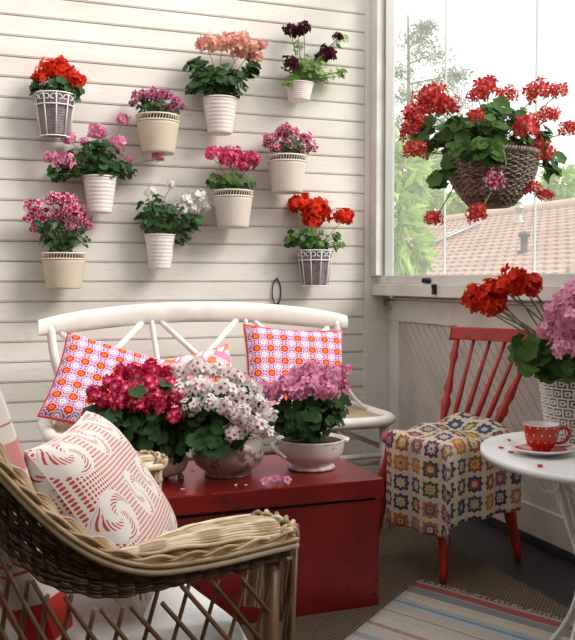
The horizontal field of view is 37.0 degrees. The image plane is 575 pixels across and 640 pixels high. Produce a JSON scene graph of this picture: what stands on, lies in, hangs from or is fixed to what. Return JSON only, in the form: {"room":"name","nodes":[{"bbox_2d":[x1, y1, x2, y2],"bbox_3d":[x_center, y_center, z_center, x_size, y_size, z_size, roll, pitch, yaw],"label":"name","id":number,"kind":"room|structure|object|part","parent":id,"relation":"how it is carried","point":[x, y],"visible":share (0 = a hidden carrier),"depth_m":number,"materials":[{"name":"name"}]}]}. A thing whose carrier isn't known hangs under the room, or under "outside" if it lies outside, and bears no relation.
{"room":"sunroom","nodes":[
{"label":"sunroom","id":0,"kind":"room"},
{"bbox_2d":[0,0,364,467],"bbox_3d":[-1.844,-0.646,3.553,5.010,2.932,0.070,-1,3,-20],"label":"wall","id":1,"kind":"structure","parent":0,"point":[121,47],"depth_m":3.99,"materials":[{"name":"beige paint"}]},
{"bbox_2d":[33,90,75,139],"bbox_3d":[-1.007,-0.882,3.722,0.183,0.185,0.183,-1,3,-20],"label":"holder","id":2,"kind":"object","parent":1,"relation":"attached to","point":[43,91],"visible":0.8,"depth_m":3.67,"materials":[{"name":"white metal"}]},
{"bbox_2d":[29,54,86,137],"bbox_3d":[-0.995,-0.971,3.725,0.242,0.347,0.177,-1,3,-20],"label":"geranium","id":3,"kind":"object","parent":2,"relation":"in","point":[62,76],"visible":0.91,"depth_m":3.68,"materials":[{"name":"red plant"}]},
{"bbox_2d":[36,92,72,137],"bbox_3d":[-1.007,-0.882,3.722,0.164,0.169,0.164,-1,3,-20],"label":"pot","id":4,"kind":"object","parent":3,"relation":"on","point":[50,108],"depth_m":3.67,"materials":[{"name":"grey"}]},
{"bbox_3d":[-0.982,-1.035,3.708,0.183,0.155,0.145,1,3,19],"label":"stem","id":5,"kind":"part","parent":3,"relation":"part of","materials":[{"name":"green"}]},
{"bbox_2d":[22,191,93,288],"bbox_3d":[-0.995,-0.347,3.742,0.298,0.424,0.203,0,3,-6],"label":"geranium","id":6,"kind":"object","parent":1,"relation":"attached to","point":[63,268],"visible":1,"depth_m":3.69,"materials":[{"name":"pink plant"}]},
{"bbox_3d":[-0.988,-0.409,3.730,0.276,0.240,0.139,-1,3,-20],"label":"stem","id":7,"kind":"part","parent":6,"relation":"part of","materials":[{"name":"green"}]},
{"bbox_2d":[41,252,85,288],"bbox_3d":[-0.974,-0.214,3.744,0.192,0.158,0.192,-1,3,-20],"label":"pot","id":8,"kind":"object","parent":6,"relation":"on","point":[62,270],"depth_m":3.67,"materials":[{"name":"beige ceramic"}]},
{"bbox_2d":[43,112,164,213],"bbox_3d":[-0.812,-0.700,3.806,0.526,0.453,0.175,-1,3,-20],"label":"geranium","id":9,"kind":"object","parent":1,"relation":"attached to","point":[99,177],"visible":0.97,"depth_m":3.76,"materials":[{"name":"plant"}]},
{"bbox_2d":[82,174,116,213],"bbox_3d":[-0.831,-0.554,3.808,0.153,0.161,0.153,-1,3,-20],"label":"pot","id":10,"kind":"object","parent":9,"relation":"on","point":[99,190],"depth_m":3.76,"materials":[{"name":"white ceramic"}]},
{"bbox_3d":[-0.810,-0.758,3.796,0.492,0.293,0.124,-1,3,-20],"label":"stem","id":11,"kind":"part","parent":9,"relation":"part of","materials":[{"name":"green plant"}]},
{"bbox_2d":[128,85,187,155],"bbox_3d":[-0.588,-0.893,3.846,0.197,0.296,0.251,2,3,36],"label":"geranium","id":12,"kind":"object","parent":1,"relation":"attached to","point":[158,130],"visible":1,"depth_m":3.80,"materials":[{"name":"beige ceramic"}]},
{"bbox_2d":[135,112,179,155],"bbox_3d":[-0.582,-0.830,3.858,0.198,0.170,0.198,-1,3,-20],"label":"pot","id":13,"kind":"object","parent":12,"relation":"on","point":[157,131],"depth_m":3.79,"materials":[{"name":"beige ceramic"}]},
{"bbox_3d":[-0.582,-0.967,3.853,0.244,0.108,0.132,-1,3,-20],"label":"stem","id":14,"kind":"part","parent":12,"relation":"part of","materials":[{"name":"green"}]},
{"bbox_2d":[134,180,213,268],"bbox_3d":[-0.521,-0.433,3.933,0.369,0.400,0.162,-1,3,-20],"label":"geranium","id":15,"kind":"object","parent":1,"relation":"attached to","point":[160,244],"visible":1,"depth_m":3.90,"materials":[{"name":"white plant"}]},
{"bbox_2d":[144,234,175,268],"bbox_3d":[-0.581,-0.311,3.916,0.143,0.156,0.143,-1,3,-20],"label":"pot","id":16,"kind":"object","parent":15,"relation":"on","point":[159,247],"depth_m":3.87,"materials":[{"name":"white ceramic"}]},
{"bbox_3d":[-0.517,-0.485,3.931,0.309,0.272,0.129,-1,3,-20],"label":"stem","id":17,"kind":"part","parent":15,"relation":"part of","materials":[{"name":"green plant"}]},
{"bbox_2d":[182,30,268,135],"bbox_3d":[-0.284,-1.099,3.974,0.394,0.477,0.190,-1,3,-20],"label":"geranium","id":18,"kind":"object","parent":1,"relation":"attached to","point":[219,105],"visible":1,"depth_m":3.93,"materials":[{"name":"plant"}]},
{"bbox_3d":[-0.281,-1.157,3.971,0.344,0.276,0.131,-1,3,-20],"label":"stem","id":19,"kind":"part","parent":18,"relation":"part of","materials":[{"name":"green plant"}]},
{"bbox_2d":[204,145,260,228],"bbox_3d":[-0.260,-0.621,3.997,0.288,0.386,0.203,-1,3,-20],"label":"geranium","id":20,"kind":"object","parent":1,"relation":"attached to","point":[232,206],"visible":1,"depth_m":3.94,"materials":[{"name":"ceramic"}]},
{"bbox_3d":[-0.261,-0.692,3.981,0.238,0.190,0.124,-1,3,-20],"label":"stem","id":21,"kind":"part","parent":20,"relation":"part of","materials":[{"name":"green"}]},
{"bbox_2d":[272,277,280,304],"bbox_3d":[-0.054,-0.129,4.191,0.046,0.159,0.024,0,3,3],"label":"wire loop","id":22,"kind":"object","parent":1,"relation":"hanging from","point":[277,303],"visible":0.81,"depth_m":4.19,"materials":[{"name":"black metal"}]},
{"bbox_2d":[262,122,318,193],"bbox_3d":[0.011,-0.768,4.091,0.272,0.329,0.203,-1,3,-20],"label":"geranium","id":23,"kind":"object","parent":1,"relation":"attached to","point":[287,169],"visible":1,"depth_m":4.03,"materials":[{"name":"ceramic"}]},
{"bbox_3d":[0.008,-0.845,4.086,0.238,0.139,0.119,-1,3,-20],"label":"stem","id":24,"kind":"part","parent":23,"relation":"part of","materials":[{"name":"green"}]},
{"bbox_2d":[281,20,348,102],"bbox_3d":[0.129,-1.234,4.133,0.366,0.368,0.165,-1,3,-20],"label":"geranium","id":25,"kind":"object","parent":1,"relation":"attached to","point":[299,86],"visible":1,"depth_m":4.09,"materials":[{"name":"plant"}]},
{"bbox_3d":[0.126,-1.258,4.137,0.321,0.275,0.124,-1,3,-20],"label":"stem","id":26,"kind":"part","parent":25,"relation":"part of","materials":[{"name":"green"}]},
{"bbox_2d":[297,249,332,286],"bbox_3d":[0.134,-0.251,4.174,0.177,0.177,0.177,-1,3,-20],"label":"holder","id":27,"kind":"object","parent":1,"relation":"attached to","point":[310,250],"visible":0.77,"depth_m":4.12,"materials":[{"name":"white metal"}]},
{"bbox_2d":[283,192,354,284],"bbox_3d":[0.152,-0.395,4.167,0.360,0.450,0.184,-1,3,-20],"label":"geranium","id":28,"kind":"object","parent":27,"relation":"in","point":[312,210],"visible":0.92,"depth_m":4.12,"materials":[{"name":"red plant"}]},
{"bbox_3d":[0.145,-0.451,4.156,0.293,0.247,0.124,-1,3,-20],"label":"stem","id":29,"kind":"part","parent":28,"relation":"part of","materials":[{"name":"green plant"}]},
{"bbox_2d":[363,0,389,475],"bbox_3d":[0.454,-0.648,4.357,0.142,2.900,0.027,-1,3,-20],"label":"trim","id":30,"kind":"structure","parent":1,"relation":"attached to","point":[375,316],"depth_m":4.37,"materials":[{"name":"beige paint"}]},
{"bbox_2d":[202,95,237,135],"bbox_3d":[-0.312,-0.942,3.975,0.165,0.162,0.165,-1,3,-20],"label":"pot","id":31,"kind":"object","parent":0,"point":[219,110],"depth_m":3.92,"materials":[{"name":"white ceramic"}]},
{"bbox_2d":[191,434,263,478],"bbox_3d":[-0.186,0.417,2.686,0.228,0.128,0.228,-1,3,-20],"label":"pot","id":32,"kind":"object","parent":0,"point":[239,463],"depth_m":2.60,"materials":[{"name":"white ceramic"}]},
{"bbox_2d":[212,189,252,228],"bbox_3d":[-0.254,-0.514,3.997,0.191,0.172,0.191,-1,3,-20],"label":"pot","id":33,"kind":"object","parent":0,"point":[232,206],"depth_m":3.93,"materials":[{"name":"beige ceramic"}]},
{"bbox_2d":[267,153,306,193],"bbox_3d":[-0.002,-0.691,4.082,0.191,0.176,0.191,-1,3,-20],"label":"pot","id":34,"kind":"object","parent":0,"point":[286,170],"depth_m":4.01,"materials":[{"name":"beige ceramic"}]},
{"bbox_2d":[285,80,313,102],"bbox_3d":[0.055,-1.090,4.116,0.141,0.082,0.141,-1,3,-20],"label":"pot","id":35,"kind":"object","parent":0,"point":[298,91],"depth_m":4.07,"materials":[{"name":"white ceramic"}]},
{"bbox_2d":[270,432,349,471],"bbox_3d":[0.074,0.428,2.772,0.276,0.098,0.228,-1,3,-20],"label":"pot","id":36,"kind":"object","parent":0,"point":[309,454],"depth_m":2.70,"materials":[{"name":"white ceramic"}]},
{"bbox_2d":[299,251,330,284],"bbox_3d":[0.134,-0.251,4.174,0.158,0.162,0.158,-1,3,-20],"label":"pot","id":37,"kind":"object","parent":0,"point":[307,264],"depth_m":4.12,"materials":[{"name":"grey"}]},
{"bbox_2d":[240,519,574,639],"bbox_3d":[-0.896,1.007,1.193,5.110,0.120,5.170,-1,3,-20],"label":"floor","id":38,"kind":"structure","parent":0,"point":[407,556],"depth_m":2.94,"materials":[{"name":"carpet"}]},
{"bbox_2d":[0,442,299,639],"bbox_3d":[-0.400,0.452,1.506,0.611,0.962,0.732,-1,3,-29],"label":"wicker armchair","id":39,"kind":"object","parent":38,"relation":"on","point":[265,545],"visible":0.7,"depth_m":1.23,"materials":[{"name":"brown wicker"}]},
{"bbox_2d":[0,583,246,639],"bbox_3d":[-0.365,0.526,1.528,0.430,0.097,0.500,-1,3,-29],"label":"seat cushion","id":40,"kind":"object","parent":39,"relation":"on","point":[193,619],"visible":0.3,"depth_m":1.41,"materials":[{"name":"white fabric"}]},
{"bbox_2d":[0,389,74,639],"bbox_3d":[-0.510,0.270,1.449,0.198,0.480,0.480,-1,3,-29],"label":"cushion","id":41,"kind":"object","parent":40,"relation":"on","point":[8,437],"visible":0.24,"depth_m":1.27,"materials":[{"name":"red fabric"}]},
{"bbox_2d":[24,411,176,615],"bbox_3d":[-0.318,0.327,1.550,0.210,0.283,0.492,0,3,-1],"label":"cushion","id":42,"kind":"object","parent":40,"relation":"on","point":[94,476],"visible":0.7,"depth_m":1.39,"materials":[{"name":"white fabric"}]},
{"bbox_3d":[-0.408,0.377,1.822,0.317,0.162,0.140,-1,3,-29],"label":"arm","id":43,"kind":"part","parent":39,"relation":"part of"},
{"bbox_3d":[-0.135,0.400,1.324,0.317,0.162,0.140,-1,3,-29],"label":"arm","id":44,"kind":"part","parent":39,"relation":"part of"},
{"bbox_3d":[-0.027,0.645,1.354,0.031,0.588,0.030,-1,3,-29],"label":"leg","id":45,"kind":"part","parent":39,"relation":"part of","materials":[{"name":"brown wicker"}]},
{"bbox_2d":[37,302,395,529],"bbox_3d":[-0.277,0.390,3.474,1.397,0.916,0.603,-1,3,-20],"label":"bench","id":46,"kind":"object","parent":38,"relation":"on","point":[361,416],"visible":0.44,"depth_m":3.62,"materials":[{"name":"white paint"}]},
{"bbox_3d":[-0.907,0.435,3.466,0.116,0.826,0.105,-1,3,-20],"label":"post","id":47,"kind":"part","parent":46,"relation":"part of","materials":[{"name":"white paint"}]},
{"bbox_2d":[37,332,160,424],"bbox_3d":[-0.697,0.259,3.291,0.503,0.418,0.266,-1,3,-16],"label":"cushion","id":48,"kind":"object","parent":46,"relation":"on","point":[84,361],"visible":0.47,"depth_m":3.23,"materials":[{"name":"fabric"}]},
{"bbox_3d":[-0.374,-0.013,3.691,1.345,0.131,0.094,-1,3,-20],"label":"rail","id":49,"kind":"part","parent":46,"relation":"part of","materials":[{"name":"white paint"}]},
{"bbox_2d":[161,343,231,407],"bbox_3d":[-0.359,0.290,3.438,0.375,0.376,0.199,-1,3,-25],"label":"cushion","id":50,"kind":"object","parent":46,"relation":"on","point":[221,352],"visible":0.13,"depth_m":3.47,"materials":[{"name":"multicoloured fabric"}]},
{"bbox_3d":[-0.263,0.406,3.436,1.321,0.012,0.446,-1,3,-20],"label":"seat","id":51,"kind":"part","parent":46,"relation":"part of","materials":[{"name":"wicker"}]},
{"bbox_3d":[-0.263,0.406,3.436,1.397,0.047,0.522,-1,3,-20],"label":"seat frame","id":52,"kind":"part","parent":46,"relation":"part of","materials":[{"name":"white paint"}]},
{"bbox_2d":[243,324,345,415],"bbox_3d":[0.036,0.227,3.607,0.496,0.419,0.218,-1,3,-20],"label":"cushion","id":53,"kind":"object","parent":46,"relation":"on","point":[271,352],"visible":0.45,"depth_m":3.57,"materials":[{"name":"fabric"}]},
{"bbox_3d":[0.211,0.416,3.877,0.075,0.825,0.105,-1,3,-20],"label":"post","id":54,"kind":"part","parent":46,"relation":"part of","materials":[{"name":"white paint"}]},
{"bbox_3d":[0.391,0.626,3.461,0.043,0.436,0.051,-1,3,-20],"label":"leg","id":55,"kind":"part","parent":46,"relation":"part of","materials":[{"name":"white paint"}]},
{"bbox_2d":[161,455,383,624],"bbox_3d":[-0.280,0.681,2.674,1.058,0.397,0.459,-1,3,-20],"label":"chest","id":56,"kind":"object","parent":38,"relation":"on","point":[336,510],"visible":0.38,"depth_m":2.58,"materials":[{"name":"red paint"}]},
{"bbox_2d":[82,358,187,478],"bbox_3d":[-0.454,0.302,2.598,0.316,0.373,0.226,0,3,2],"label":"geranium","id":57,"kind":"object","parent":56,"relation":"on","point":[139,407],"visible":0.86,"depth_m":2.53,"materials":[{"name":"red plant"}]},
{"bbox_3d":[-0.452,0.270,2.596,0.276,0.248,0.181,0,3,1],"label":"stem","id":58,"kind":"part","parent":57,"relation":"part of","materials":[{"name":"green plant"}]},
{"bbox_2d":[162,454,187,478],"bbox_3d":[-0.388,0.439,2.632,0.167,0.096,0.167,-1,3,-20],"label":"pot","id":59,"kind":"object","parent":57,"relation":"on","point":[171,470],"depth_m":2.58,"materials":[{"name":"white ceramic"}]},
{"bbox_2d":[161,355,278,478],"bbox_3d":[-0.230,0.298,2.596,0.367,0.375,0.354,-1,3,-20],"label":"geranium","id":60,"kind":"object","parent":56,"relation":"on","point":[221,427],"visible":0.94,"depth_m":2.54,"materials":[{"name":"plant"}]},
{"bbox_3d":[-0.210,0.275,2.570,0.272,0.269,0.272,-2,3,-35],"label":"stem","id":61,"kind":"part","parent":60,"relation":"part of","materials":[{"name":"green"}]},
{"bbox_2d":[260,476,269,485],"bbox_3d":[-0.067,0.475,2.538,0.034,0.025,0.031,-1,3,-20],"label":"blossom","id":62,"kind":"object","parent":56,"relation":"on","point":[265,479],"visible":1,"depth_m":2.53,"materials":[{"name":"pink plant"}]},
{"bbox_3d":[-0.279,0.512,2.664,1.058,0.058,0.455,-1,3,-20],"label":"lid","id":63,"kind":"part","parent":56,"relation":"part of","materials":[{"name":"red paint"}]},
{"bbox_2d":[269,475,280,483],"bbox_3d":[-0.038,0.475,2.562,0.038,0.024,0.028,-1,3,-20],"label":"blossom","id":64,"kind":"object","parent":56,"relation":"on","point":[275,478],"visible":1,"depth_m":2.56,"materials":[{"name":"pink plant"}]},
{"bbox_2d":[282,476,291,484],"bbox_3d":[-0.003,0.474,2.553,0.029,0.026,0.029,-1,3,-20],"label":"blossom","id":65,"kind":"object","parent":56,"relation":"on","point":[286,479],"visible":1,"depth_m":2.55,"materials":[{"name":"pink plant"}]},
{"bbox_2d":[254,359,351,471],"bbox_3d":[0.072,0.299,2.738,0.311,0.358,0.260,-3,4,-44],"label":"geranium","id":66,"kind":"object","parent":56,"relation":"on","point":[302,423],"visible":0.97,"depth_m":2.68,"materials":[{"name":"pink plant"}]},
{"bbox_3d":[0.063,0.267,2.720,0.277,0.228,0.178,-1,3,-20],"label":"stem","id":67,"kind":"part","parent":66,"relation":"part of","materials":[{"name":"green plant"}]},
{"bbox_2d":[376,325,537,583],"bbox_3d":[0.604,0.448,3.114,0.512,0.828,0.400,-2,3,-37],"label":"spindle chair","id":68,"kind":"object","parent":38,"relation":"on","point":[503,335],"visible":0.52,"depth_m":3.17,"materials":[{"name":"red paint"}]},
{"bbox_3d":[0.341,0.644,3.109,0.096,0.435,0.050,0,3,-2],"label":"leg","id":69,"kind":"part","parent":68,"relation":"part of","materials":[{"name":"red paint"}]},
{"bbox_3d":[0.557,0.429,3.076,0.380,0.036,0.377,-2,3,-38],"label":"seat","id":70,"kind":"part","parent":68,"relation":"part of","materials":[{"name":"red paint"}]},
{"bbox_3d":[0.521,0.655,2.870,0.050,0.435,0.096,1,3,18],"label":"leg","id":71,"kind":"part","parent":68,"relation":"part of","materials":[{"name":"red paint"}]},
{"bbox_3d":[0.626,0.240,3.315,0.038,0.347,0.170,2,3,35],"label":"post","id":72,"kind":"part","parent":68,"relation":"part of","materials":[{"name":"red paint"}]},
{"bbox_2d":[386,412,520,546],"bbox_3d":[0.570,0.527,2.967,0.421,0.357,0.348,-2,3,-37],"label":"blanket","id":73,"kind":"object","parent":68,"relation":"on","point":[439,479],"visible":0.94,"depth_m":2.88,"materials":[{"name":"multicoloured fabric"}]},
{"bbox_3d":[0.780,0.057,3.229,0.070,0.057,0.400,-2,3,-37],"label":"rail","id":74,"kind":"part","parent":68,"relation":"part of","materials":[{"name":"red paint"}]},
{"bbox_3d":[0.805,0.251,3.077,0.179,0.347,0.040,-1,3,-11],"label":"post","id":75,"kind":"part","parent":68,"relation":"part of","materials":[{"name":"red paint"}]},
{"bbox_3d":[0.783,0.646,3.065,0.111,0.435,0.049,0,3,-6],"label":"leg","id":76,"kind":"part","parent":68,"relation":"part of","materials":[{"name":"red paint"}]},
{"bbox_2d":[345,580,573,639],"bbox_3d":[0.402,0.903,2.039,0.774,0.011,1.487,2,3,30],"label":"rag rug","id":77,"kind":"object","parent":38,"relation":"on","point":[423,611],"visible":0.96,"depth_m":2.51,"materials":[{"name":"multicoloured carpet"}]},
{"bbox_2d":[480,431,574,639],"bbox_3d":[0.708,0.607,2.022,0.512,0.596,0.595,-1,3,-20],"label":"garden table","id":78,"kind":"object","parent":77,"relation":"on","point":[559,470],"visible":0.84,"depth_m":1.93,"materials":[{"name":"white metal"}]},
{"bbox_2d":[461,263,574,447],"bbox_3d":[0.653,0.086,2.038,0.436,0.442,0.273,-2,3,-35],"label":"geranium","id":79,"kind":"object","parent":78,"relation":"on","point":[551,358],"visible":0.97,"depth_m":2.00,"materials":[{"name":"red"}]},
{"bbox_3d":[0.615,0.012,2.030,0.371,0.239,0.189,-1,3,-20],"label":"stem","id":80,"kind":"part","parent":79,"relation":"part of","materials":[{"name":"green plant"}]},
{"bbox_2d":[508,440,574,456],"bbox_3d":[0.587,0.300,1.989,0.148,0.018,0.148,-1,3,-20],"label":"saucer","id":81,"kind":"object","parent":78,"relation":"on","point":[522,446],"visible":0.74,"depth_m":1.99,"materials":[{"name":"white ceramic"}]},
{"bbox_2d":[523,421,570,451],"bbox_3d":[0.594,0.271,1.991,0.097,0.064,0.081,-1,3,-20],"label":"teacup","id":82,"kind":"object","parent":81,"relation":"on","point":[541,436],"visible":0.98,"depth_m":1.96,"materials":[{"name":"red ceramic"}]},
{"bbox_3d":[0.634,0.266,1.978,0.034,0.046,0.008,1,3,12],"label":"handle","id":83,"kind":"part","parent":82,"relation":"part of","materials":[{"name":"red ceramic"}]},
{"bbox_3d":[0.672,0.610,2.134,0.035,0.579,0.194,-1,3,-20],"label":"leg","id":84,"kind":"part","parent":78,"relation":"part of","materials":[{"name":"white metal"}]},
{"bbox_3d":[0.629,0.620,1.934,0.032,0.579,0.194,2,3,42],"label":"leg","id":85,"kind":"part","parent":78,"relation":"part of","materials":[{"name":"white metal"}]},
{"bbox_2d":[390,296,550,305],"bbox_3d":[1.461,0.413,2.034,0.088,0.990,5.170,-1,3,-20],"label":"wall","id":86,"kind":"structure","parent":0,"point":[390,296],"depth_m":3.91,"materials":[{"name":"paint"}]},
{"bbox_2d":[382,298,395,308],"bbox_3d":[0.508,-0.084,4.351,0.046,0.052,0.090,-1,3,-20],"label":"hook","id":87,"kind":"object","parent":86,"relation":"attached to","point":[387,299],"visible":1,"depth_m":4.35,"materials":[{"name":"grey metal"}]},
{"bbox_2d":[388,320,400,429],"bbox_3d":[0.549,0.330,4.362,0.030,0.655,0.111,-1,3,-20],"label":"trim","id":88,"kind":"structure","parent":86,"relation":"attached to","point":[394,326],"depth_m":4.34,"materials":[{"name":"white paint"}]},
{"bbox_2d":[431,284,436,294],"bbox_3d":[0.637,-0.133,3.754,0.021,0.045,0.022,-1,3,-20],"label":"latch","id":89,"kind":"object","parent":86,"relation":"in","point":[433,286],"depth_m":3.75,"materials":[{"name":"black metal"}]},
{"bbox_2d":[388,300,544,329],"bbox_3d":[1.412,0.057,1.999,0.032,0.105,5.169,-1,3,-20],"label":"trim","id":90,"kind":"structure","parent":86,"relation":"attached to","point":[427,312],"depth_m":3.81,"materials":[{"name":"white paint"}]},
{"bbox_2d":[372,284,564,300],"bbox_3d":[1.392,-0.046,1.972,0.165,0.057,5.140,-1,3,-20],"label":"trim","id":91,"kind":"structure","parent":86,"relation":"attached to","point":[412,290],"depth_m":3.74,"materials":[{"name":"white paint"}]},
{"bbox_2d":[388,298,548,305],"bbox_3d":[1.398,-0.001,1.966,0.007,0.008,5.120,-1,3,-20],"label":"trim","id":92,"kind":"structure","parent":86,"relation":"attached to","point":[513,303],"depth_m":3.82,"materials":[{"name":"white paint"}]},
{"bbox_2d":[370,0,574,284],"bbox_3d":[0.901,-0.976,3.136,0.095,1.695,2.541,-1,3,-20],"label":"window","id":93,"kind":"structure","parent":86,"relation":"in","point":[383,11],"depth_m":4.25,"materials":[{"name":"white paint"}]},
{"bbox_3d":[0.472,-1.019,4.296,0.092,1.594,0.066,-1,3,-20],"label":"frame","id":94,"kind":"part","parent":93,"relation":"part of","materials":[{"name":"white paint"}]},
{"bbox_3d":[0.506,-1.017,4.263,0.052,1.594,0.015,-1,3,-20],"label":"frame","id":95,"kind":"part","parent":93,"relation":"part of","materials":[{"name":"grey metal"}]},
{"bbox_2d":[421,278,430,282],"bbox_3d":[0.620,-0.177,3.848,0.028,0.024,0.059,-1,3,-20],"label":"latch","id":96,"kind":"object","parent":93,"relation":"attached to","point":[424,280],"depth_m":3.83,"materials":[{"name":"black metal"}]},
{"bbox_2d":[398,0,574,225],"bbox_3d":[0.603,-1.040,2.595,0.510,1.519,0.380,-2,3,-37],"label":"hanging basket","id":97,"kind":"object","parent":93,"relation":"hanging from","point":[476,147],"visible":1,"depth_m":2.55,"materials":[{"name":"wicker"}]},
{"bbox_3d":[0.616,-0.518,2.608,0.504,0.450,0.263,-1,3,-20],"label":"stem","id":98,"kind":"part","parent":97,"relation":"part of","materials":[{"name":"green plant"}]},
{"bbox_2d":[442,145,540,208],"bbox_3d":[0.620,-0.427,2.617,0.295,0.169,0.294,-1,3,-20],"label":"basket","id":99,"kind":"object","parent":97,"relation":"on","point":[521,169],"depth_m":2.53,"materials":[{"name":"brown wicker"}]},
{"bbox_3d":[0.604,-0.441,2.417,0.025,0.075,0.013,1,3,26],"label":"stem","id":100,"kind":"part","parent":97,"relation":"part of","materials":[{"name":"green plant"}]},
{"bbox_2d":[400,321,574,514],"bbox_3d":[1.440,0.439,1.958,0.020,0.655,5.040,-1,3,-20],"label":"boards","id":101,"kind":"object","parent":86,"relation":"attached to","point":[425,349],"visible":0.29,"depth_m":3.82,"materials":[{"name":"paint"}]},
{"bbox_2d":[480,500,574,564],"bbox_3d":[1.414,0.840,2.021,0.038,0.151,5.141,-1,3,-20],"label":"baseboard","id":102,"kind":"structure","parent":86,"relation":"attached to","point":[549,526],"depth_m":3.22,"materials":[{"name":"paint"}]},
{"bbox_2d":[538,379,574,447],"bbox_3d":[0.726,0.212,2.128,0.220,0.183,0.220,-1,3,-20],"label":"pot","id":103,"kind":"object","parent":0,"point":[558,404],"depth_m":2.07,"materials":[{"name":"white ceramic"}]},
{"label":"outside","id":104,"kind":"structure","parent":0,"visible":0},
{"bbox_3d":[18.325,0.045,40.884,57.400,0.200,76.000,-1,3,-20],"label":"ground","id":105,"kind":"structure","parent":104,"visible":0},
{"bbox_2d":[394,126,442,275],"bbox_3d":[0.794,0.036,6.187,0.669,2.981,0.845,0,3,4],"label":"tree","id":106,"kind":"object","parent":105,"relation":"on","point":[410,189],"visible":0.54,"depth_m":6.04,"materials":[{"name":"green plant"}]},
{"bbox_2d":[395,15,486,171],"bbox_3d":[4.437,-4.891,28.869,4.337,10.766,3.391,1,3,17],"label":"pine tree","id":107,"kind":"object","parent":105,"relation":"on","point":[424,28],"visible":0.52,"depth_m":28.88,"materials":[{"name":"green plant"}]},
{"bbox_2d":[404,198,574,274],"bbox_3d":[3.341,-0.590,17.843,7.200,3.160,14.800,-1,3,-20],"label":"roof","id":108,"kind":"structure","parent":105,"relation":"on","point":[485,246],"depth_m":13.03,"materials":[{"name":"tile"}]},
{"bbox_2d":[415,148,574,216],"bbox_3d":[7.290,-3.047,31.022,6.933,6.930,2.198,0,3,1],"label":"tree","id":109,"kind":"object","parent":105,"relation":"on","point":[454,205],"visible":0.36,"depth_m":30.59,"materials":[{"name":"green plant"}]}
]}

